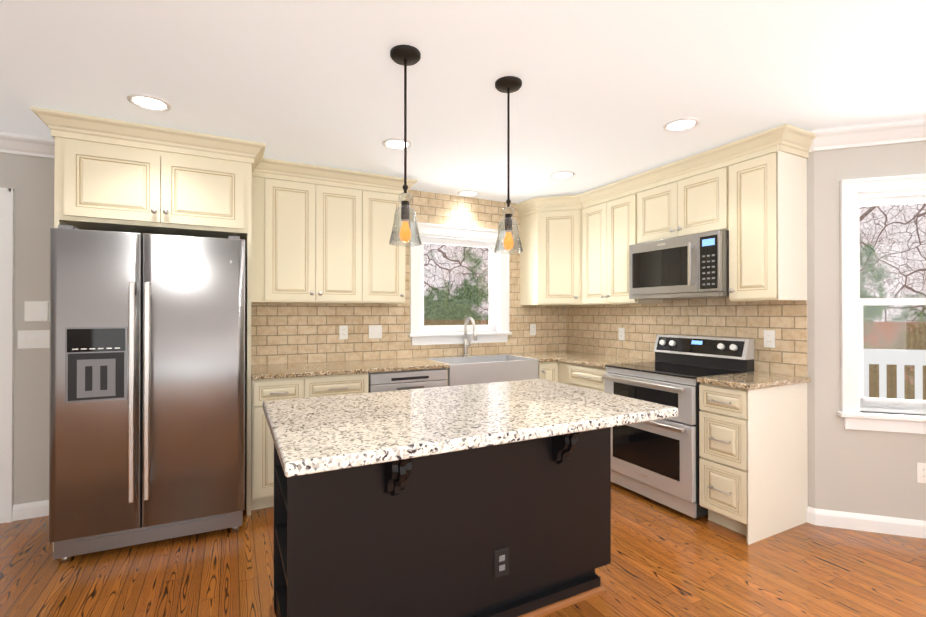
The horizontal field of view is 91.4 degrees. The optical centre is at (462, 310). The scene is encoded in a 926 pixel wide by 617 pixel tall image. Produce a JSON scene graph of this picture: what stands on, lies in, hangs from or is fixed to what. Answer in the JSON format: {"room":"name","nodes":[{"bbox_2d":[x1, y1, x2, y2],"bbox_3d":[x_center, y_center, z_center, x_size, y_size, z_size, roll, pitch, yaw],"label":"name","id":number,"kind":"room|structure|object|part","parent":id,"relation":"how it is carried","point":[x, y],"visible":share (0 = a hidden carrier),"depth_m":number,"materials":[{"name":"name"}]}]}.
{"room":"kitchen","nodes":[
{"label":"kitchen","id":0,"kind":"room"},
{"bbox_2d":[0,153,471,504],"bbox_3d":[-1.570,0.086,3.634,6.280,2.500,0.150,0,0,-27],"label":"wall","id":1,"kind":"structure","parent":0,"point":[29,180],"depth_m":2.92,"materials":[{"name":"grey paint"}]},
{"bbox_2d":[0,187,14,522],"bbox_3d":[-3.287,0.278,2.651,0.966,2.108,0.030,0,0,-27],"label":"door frame","id":2,"kind":"structure","parent":1,"relation":"attached to","point":[7,237],"depth_m":2.85,"materials":[{"name":"white wood"}]},
{"bbox_2d":[12,500,48,520],"bbox_3d":[-2.705,1.284,2.953,0.361,0.098,0.016,0,0,-27],"label":"baseboard","id":3,"kind":"structure","parent":1,"relation":"attached to","point":[23,511],"depth_m":2.91,"materials":[{"name":"white wood"}]},
{"bbox_2d":[18,330,49,348],"bbox_3d":[-2.762,0.183,2.932,0.190,0.118,0.009,0,0,-27],"label":"switch plate","id":4,"kind":"object","parent":1,"relation":"attached to","point":[28,339],"visible":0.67,"depth_m":2.92,"materials":[{"name":"white plastic"}]},
{"bbox_2d":[24,301,49,321],"bbox_3d":[-2.758,0.003,2.926,0.125,0.135,0.024,0,0,-27],"label":"light switch","id":5,"kind":"object","parent":1,"relation":"attached to","point":[36,311],"visible":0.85,"depth_m":2.92,"materials":[{"name":"white plastic"}]},
{"bbox_2d":[50,126,177,234],"bbox_3d":[-2.156,-0.754,2.896,0.550,0.495,0.630,0,0,-27],"label":"upper cabinet","id":6,"kind":"object","parent":1,"relation":"attached to","point":[103,182],"depth_m":2.62,"materials":[{"name":"beige wood"}]},
{"bbox_2d":[174,142,253,245],"bbox_3d":[-1.764,-0.754,3.097,0.550,0.495,0.630,0,0,-27],"label":"upper cabinet","id":7,"kind":"object","parent":1,"relation":"attached to","point":[214,189],"depth_m":2.85,"materials":[{"name":"beige wood"}]},
{"bbox_2d":[246,170,369,305],"bbox_3d":[-1.205,-0.532,3.554,0.858,0.935,0.325,0,0,-27],"label":"upper cabinet","id":8,"kind":"object","parent":1,"relation":"attached to","point":[308,233],"depth_m":3.40,"materials":[{"name":"beige wood"}]},
{"bbox_2d":[370,182,408,303],"bbox_3d":[-0.733,-0.530,3.797,0.422,0.935,0.325,0,0,-27],"label":"upper cabinet","id":9,"kind":"object","parent":1,"relation":"attached to","point":[387,261],"depth_m":3.67,"materials":[{"name":"beige wood"}]},
{"bbox_2d":[251,189,565,364],"bbox_3d":[-0.270,-0.338,4.212,3.120,1.526,0.010,0,0,-27],"label":"tile backsplash","id":10,"kind":"structure","parent":1,"relation":"attached to","point":[284,333],"depth_m":4.04,"materials":[{"name":"beige tile"}]},
{"bbox_2d":[339,325,347,339],"bbox_3d":[-1.009,0.181,3.821,0.072,0.118,0.008,0,0,-27],"label":"electrical outlet","id":11,"kind":"object","parent":10,"relation":"attached to","point":[343,331],"visible":1,"depth_m":3.82,"materials":[{"name":"white plastic"}]},
{"bbox_2d":[369,325,381,338],"bbox_3d":[-0.764,0.182,3.946,0.118,0.118,0.009,0,0,-27],"label":"light switch","id":12,"kind":"object","parent":10,"relation":"attached to","point":[375,331],"visible":1,"depth_m":3.94,"materials":[{"name":"white plastic"}]},
{"bbox_2d":[530,324,535,334],"bbox_3d":[0.731,0.195,4.713,0.072,0.118,0.008,0,0,-27],"label":"electrical outlet","id":13,"kind":"object","parent":10,"relation":"attached to","point":[532,329],"visible":1,"depth_m":4.71,"materials":[{"name":"white plastic"}]},
{"bbox_2d":[408,221,511,344],"bbox_3d":[-0.036,-0.247,4.380,1.091,1.119,0.205,0,0,-27],"label":"window","id":14,"kind":"structure","parent":1,"relation":"in","point":[496,330],"depth_m":4.36,"materials":[{"name":"white wood"}]},
{"bbox_2d":[0,482,925,616],"bbox_3d":[0.213,1.351,1.312,7.340,0.050,5.900,0,0,-27],"label":"floor","id":15,"kind":"structure","parent":0,"point":[666,561],"depth_m":2.29,"materials":[{"name":"brown wood"}]},
{"bbox_2d":[49,225,244,562],"bbox_3d":[-1.881,0.443,2.841,0.915,1.780,0.836,0,0,-27],"label":"refrigerator","id":16,"kind":"object","parent":15,"relation":"on","point":[147,396],"visible":1,"depth_m":2.49,"materials":[{"name":"silver metal"}]},
{"bbox_2d":[251,376,314,509],"bbox_3d":[-1.346,0.893,3.304,0.382,0.884,0.628,0,0,-27],"label":"base cabinet","id":17,"kind":"object","parent":15,"relation":"on","point":[262,467],"depth_m":2.98,"materials":[{"name":"beige wood"}]},
{"bbox_2d":[315,373,368,396],"bbox_3d":[-1.052,0.894,3.455,0.510,0.884,0.628,0,0,-27],"label":"base cabinet","id":18,"kind":"object","parent":15,"relation":"on","point":[331,385],"depth_m":3.20,"materials":[{"name":"beige wood"}]},
{"bbox_2d":[369,368,446,392],"bbox_3d":[-0.536,0.897,3.697,0.620,0.880,0.604,0,0,-27],"label":"dishwasher","id":19,"kind":"object","parent":15,"relation":"on","point":[399,380],"visible":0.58,"depth_m":3.42,"materials":[{"name":"silver metal"}]},
{"bbox_2d":[269,431,610,616],"bbox_3d":[-0.031,0.886,2.032,1.496,0.888,0.720,0,0,-27],"label":"kitchen island","id":20,"kind":"object","parent":15,"relation":"on","point":[493,499],"depth_m":1.83,"materials":[{"name":"wood"}]},
{"bbox_2d":[263,379,677,478],"bbox_3d":[0.002,0.422,1.953,1.536,0.040,0.945,0,0,-27],"label":"island countertop","id":21,"kind":"structure","parent":20,"relation":"on","point":[322,435],"depth_m":1.69,"materials":[{"name":"white stone"}]},
{"bbox_2d":[538,361,557,381],"bbox_3d":[0.625,0.897,4.315,0.228,0.884,0.628,0,0,-27],"label":"base cabinet","id":22,"kind":"object","parent":15,"relation":"on","point":[546,370],"depth_m":4.04,"materials":[{"name":"beige wood"}]},
{"bbox_2d":[251,352,554,379],"bbox_3d":[-0.122,0.437,3.917,3.119,0.032,0.642,0,0,-27],"label":"countertop","id":23,"kind":"structure","parent":22,"relation":"on","point":[291,370],"depth_m":3.42,"materials":[{"name":"stone"}]},
{"bbox_2d":[462,317,476,355],"bbox_3d":[0.088,0.239,4.200,0.109,0.367,0.245,0,0,-27],"label":"faucet","id":24,"kind":"object","parent":23,"relation":"on","point":[474,335],"visible":1,"depth_m":4.25,"materials":[{"name":"silver metal"}]},
{"bbox_2d":[426,355,537,385],"bbox_3d":[0.162,0.554,4.007,0.862,0.258,0.516,0,0,-27],"label":"farmhouse sink","id":25,"kind":"object","parent":23,"relation":"in","point":[467,370],"visible":0.46,"depth_m":3.82,"materials":[{"name":"white ceramic"}]},
{"bbox_2d":[523,350,656,368],"bbox_3d":[1.134,0.438,4.163,0.659,0.032,1.123,0,0,-27],"label":"countertop","id":26,"kind":"structure","parent":22,"relation":"on","point":[573,357],"depth_m":4.02,"materials":[{"name":"stone"}]},
{"bbox_2d":[558,362,607,391],"bbox_3d":[1.266,0.896,3.956,0.628,0.884,0.636,0,0,-27],"label":"base cabinet","id":27,"kind":"object","parent":15,"relation":"on","point":[588,377],"depth_m":3.80,"materials":[{"name":"beige wood"}]},
{"bbox_2d":[602,334,753,517],"bbox_3d":[1.530,0.750,3.304,0.711,1.110,0.758,0,0,-27],"label":"range","id":28,"kind":"object","parent":15,"relation":"on","point":[656,460],"visible":0.65,"depth_m":3.13,"materials":[{"name":"silver metal"}]},
{"bbox_2d":[699,383,807,544],"bbox_3d":[1.831,0.891,2.855,0.628,0.884,0.308,0,0,-27],"label":"base cabinet","id":29,"kind":"object","parent":15,"relation":"on","point":[753,466],"depth_m":2.71,"materials":[{"name":"beige wood"}]},
{"bbox_2d":[697,371,809,389],"bbox_3d":[1.825,0.433,2.841,0.636,0.032,0.333,0,0,-27],"label":"countertop","id":30,"kind":"structure","parent":29,"relation":"on","point":[752,380],"depth_m":2.75,"materials":[{"name":"stone"}]},
{"bbox_2d":[0,0,925,203],"bbox_3d":[0.213,-1.144,1.323,7.340,0.060,5.900,0,0,-27],"label":"ceiling","id":31,"kind":"structure","parent":0,"point":[604,93],"depth_m":2.13,"materials":[{"name":"white paint"}]},
{"bbox_2d":[0,132,54,158],"bbox_3d":[-3.313,-1.056,2.612,1.763,0.105,0.086,0,0,-27],"label":"crown molding","id":32,"kind":"structure","parent":31,"relation":"attached to","point":[10,143],"depth_m":2.88,"materials":[{"name":"white wood"}]},
{"bbox_2d":[127,93,171,110],"bbox_3d":[-1.664,-1.103,2.401,0.196,0.011,0.196,0,0,-27],"label":"recessed light","id":33,"kind":"object","parent":31,"relation":"in","point":[149,102],"visible":1,"depth_m":2.40,"materials":[{"name":"white plastic"}]},
{"bbox_2d":[382,138,411,149],"bbox_3d":[-0.433,-1.101,2.989,0.196,0.011,0.196,0,0,-27],"label":"recessed light","id":34,"kind":"object","parent":31,"relation":"in","point":[394,143],"visible":0.9,"depth_m":2.98,"materials":[{"name":"white"}]},
{"bbox_2d":[389,45,421,246],"bbox_3d":[-0.248,-0.699,1.949,0.140,0.822,0.140,0,0,-27],"label":"pendant light","id":35,"kind":"object","parent":31,"relation":"hanging from","point":[405,56],"visible":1,"depth_m":1.94,"materials":[{"name":"brown metal"}]},
{"bbox_2d":[458,190,478,195],"bbox_3d":[0.050,-1.095,4.218,0.196,0.011,0.196,0,0,-27],"label":"recessed light","id":36,"kind":"object","parent":31,"relation":"in","point":[468,193],"visible":1,"depth_m":4.21,"materials":[{"name":"white plastic"}]},
{"bbox_2d":[494,76,522,253],"bbox_3d":[0.221,-0.698,2.199,0.140,0.822,0.140,0,0,-27],"label":"pendant light","id":37,"kind":"object","parent":31,"relation":"hanging from","point":[508,85],"visible":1,"depth_m":2.19,"materials":[{"name":"brown metal"}]},
{"bbox_2d":[550,171,574,178],"bbox_3d":[0.804,-1.098,3.657,0.196,0.011,0.196,0,0,-27],"label":"recessed light","id":38,"kind":"object","parent":31,"relation":"in","point":[562,174],"visible":1,"depth_m":3.65,"materials":[{"name":"white plastic"}]},
{"bbox_2d":[663,117,699,131],"bbox_3d":[1.293,-1.102,2.682,0.196,0.011,0.196,0,0,-27],"label":"recessed light","id":39,"kind":"object","parent":31,"relation":"in","point":[681,124],"visible":1,"depth_m":2.68,"materials":[{"name":"white plastic"}]},
{"bbox_2d":[809,118,925,151],"bbox_3d":[2.829,-1.056,2.559,1.036,0.105,1.126,0,0,-27],"label":"crown molding","id":40,"kind":"structure","parent":31,"relation":"attached to","point":[897,132],"depth_m":2.71,"materials":[{"name":"white wood"}]},
{"bbox_2d":[691,151,814,507],"bbox_3d":[1.695,0.088,3.982,0.150,2.500,2.510,0,0,-27],"label":"wall","id":41,"kind":"structure","parent":0,"point":[810,339],"depth_m":2.85,"materials":[{"name":"grey paint"}]},
{"bbox_2d":[518,196,589,305],"bbox_3d":[1.007,-0.527,4.494,0.606,0.935,0.672,0,0,-27],"label":"upper cabinet","id":42,"kind":"object","parent":41,"relation":"attached to","point":[550,234],"depth_m":4.32,"materials":[{"name":"beige wood"}]},
{"bbox_2d":[538,193,581,203],"bbox_3d":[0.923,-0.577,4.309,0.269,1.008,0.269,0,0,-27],"label":"crown molding","id":43,"kind":"structure","parent":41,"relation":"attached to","point":[541,200],"depth_m":4.26,"materials":[{"name":"beige wood"}]},
{"bbox_2d":[582,184,662,304],"bbox_3d":[1.366,-0.529,4.042,0.380,0.935,0.697,0,0,-27],"label":"upper cabinet","id":44,"kind":"object","parent":41,"relation":"attached to","point":[609,220],"depth_m":3.93,"materials":[{"name":"beige wood"}]},
{"bbox_2d":[638,176,665,242],"bbox_3d":[1.649,-0.767,3.552,0.325,0.463,0.435,0,0,-27],"label":"upper cabinet","id":45,"kind":"object","parent":41,"relation":"attached to","point":[652,194],"depth_m":3.53,"materials":[{"name":"beige wood"}]},
{"bbox_2d":[566,298,806,376],"bbox_3d":[1.652,0.150,3.892,0.010,0.546,2.310,0,0,-27],"label":"tile backsplash","id":46,"kind":"structure","parent":41,"relation":"attached to","point":[592,329],"depth_m":3.54,"materials":[{"name":"beige tile"}]},
{"bbox_2d":[619,328,624,339],"bbox_3d":[1.477,0.214,4.212,0.008,0.118,0.072,0,0,-27],"label":"electrical outlet","id":47,"kind":"object","parent":46,"relation":"attached to","point":[621,333],"visible":1,"depth_m":4.20,"materials":[{"name":"white plastic"}]},
{"bbox_2d":[764,330,774,347],"bbox_3d":[2.070,0.189,3.056,0.008,0.118,0.072,0,0,-27],"label":"electrical outlet","id":48,"kind":"object","parent":46,"relation":"attached to","point":[769,338],"visible":1,"depth_m":3.05,"materials":[{"name":"white plastic"}]},
{"bbox_2d":[666,156,729,238],"bbox_3d":[1.798,-0.769,3.261,0.325,0.463,0.435,0,0,-27],"label":"upper cabinet","id":49,"kind":"object","parent":41,"relation":"attached to","point":[697,199],"depth_m":3.17,"materials":[{"name":"beige wood"}]},
{"bbox_2d":[629,230,728,299],"bbox_3d":[1.662,-0.314,3.373,0.453,0.434,0.756,0,0,-27],"label":"microwave","id":50,"kind":"object","parent":49,"relation":"attached to","point":[693,266],"visible":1,"depth_m":3.21,"materials":[{"name":"silver metal"}]},
{"bbox_2d":[728,140,809,300],"bbox_3d":[1.967,-0.534,2.930,0.325,0.935,0.306,0,0,-27],"label":"upper cabinet","id":51,"kind":"object","parent":41,"relation":"attached to","point":[749,193],"depth_m":2.82,"materials":[{"name":"beige wood"}]},
{"bbox_2d":[807,506,818,525],"bbox_3d":[2.187,1.284,2.837,0.016,0.098,0.045,0,0,-27],"label":"baseboard","id":52,"kind":"structure","parent":41,"relation":"attached to","point":[812,513],"depth_m":2.83,"materials":[{"name":"white wood"}]},
{"bbox_2d":[814,141,925,520],"bbox_3d":[2.938,0.082,2.673,1.500,2.500,0.150,0,0,18],"label":"wall","id":53,"kind":"structure","parent":0,"point":[869,472],"depth_m":2.79,"materials":[{"name":"grey paint"}]},
{"bbox_2d":[819,509,925,538],"bbox_3d":[2.910,1.283,2.606,1.020,0.098,1.097,0,0,-27],"label":"baseboard","id":54,"kind":"structure","parent":53,"relation":"attached to","point":[867,523],"depth_m":2.72,"materials":[{"name":"white wood"}]},
{"bbox_2d":[837,174,925,433],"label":"window","id":55,"kind":"structure","parent":53,"relation":"in","point":[855,194],"depth_m":2.76,"materials":[{"name":"white wood"}]},
{"bbox_3d":[3.240,1.030,3.444,4.800,1.510,1.490,0,0,18],"label":"deck rail","id":56,"kind":"part","parent":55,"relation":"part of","materials":[{"name":"white wood"}]},
{"bbox_2d":[917,463,925,482],"bbox_3d":[2.714,0.954,2.658,0.072,0.118,0.008,0,0,18],"label":"outlet","id":57,"kind":"object","parent":53,"relation":"attached to","point":[921,472],"visible":1,"depth_m":2.66,"materials":[{"name":"white plastic"}]},
{"label":"outside","id":58,"kind":"structure","parent":0,"visible":0},
{"bbox_3d":[2.110,1.824,6.553,70.000,0.050,70.000,0,0,-27],"label":"ground","id":59,"kind":"structure","parent":58,"visible":0},
{"bbox_2d":[860,206,876,221],"bbox_3d":[4.686,-0.947,6.686,4.081,5.431,1.562,0,0,15],"label":"limb","id":60,"kind":"object","parent":59,"relation":"on","point":[867,212],"depth_m":5.75,"materials":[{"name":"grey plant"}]},
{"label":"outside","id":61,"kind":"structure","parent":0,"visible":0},
{"bbox_2d":[424,203,925,399],"bbox_3d":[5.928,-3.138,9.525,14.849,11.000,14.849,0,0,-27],"label":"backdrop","id":62,"kind":"structure","parent":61,"point":[868,263],"depth_m":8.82,"materials":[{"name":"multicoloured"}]}
]}

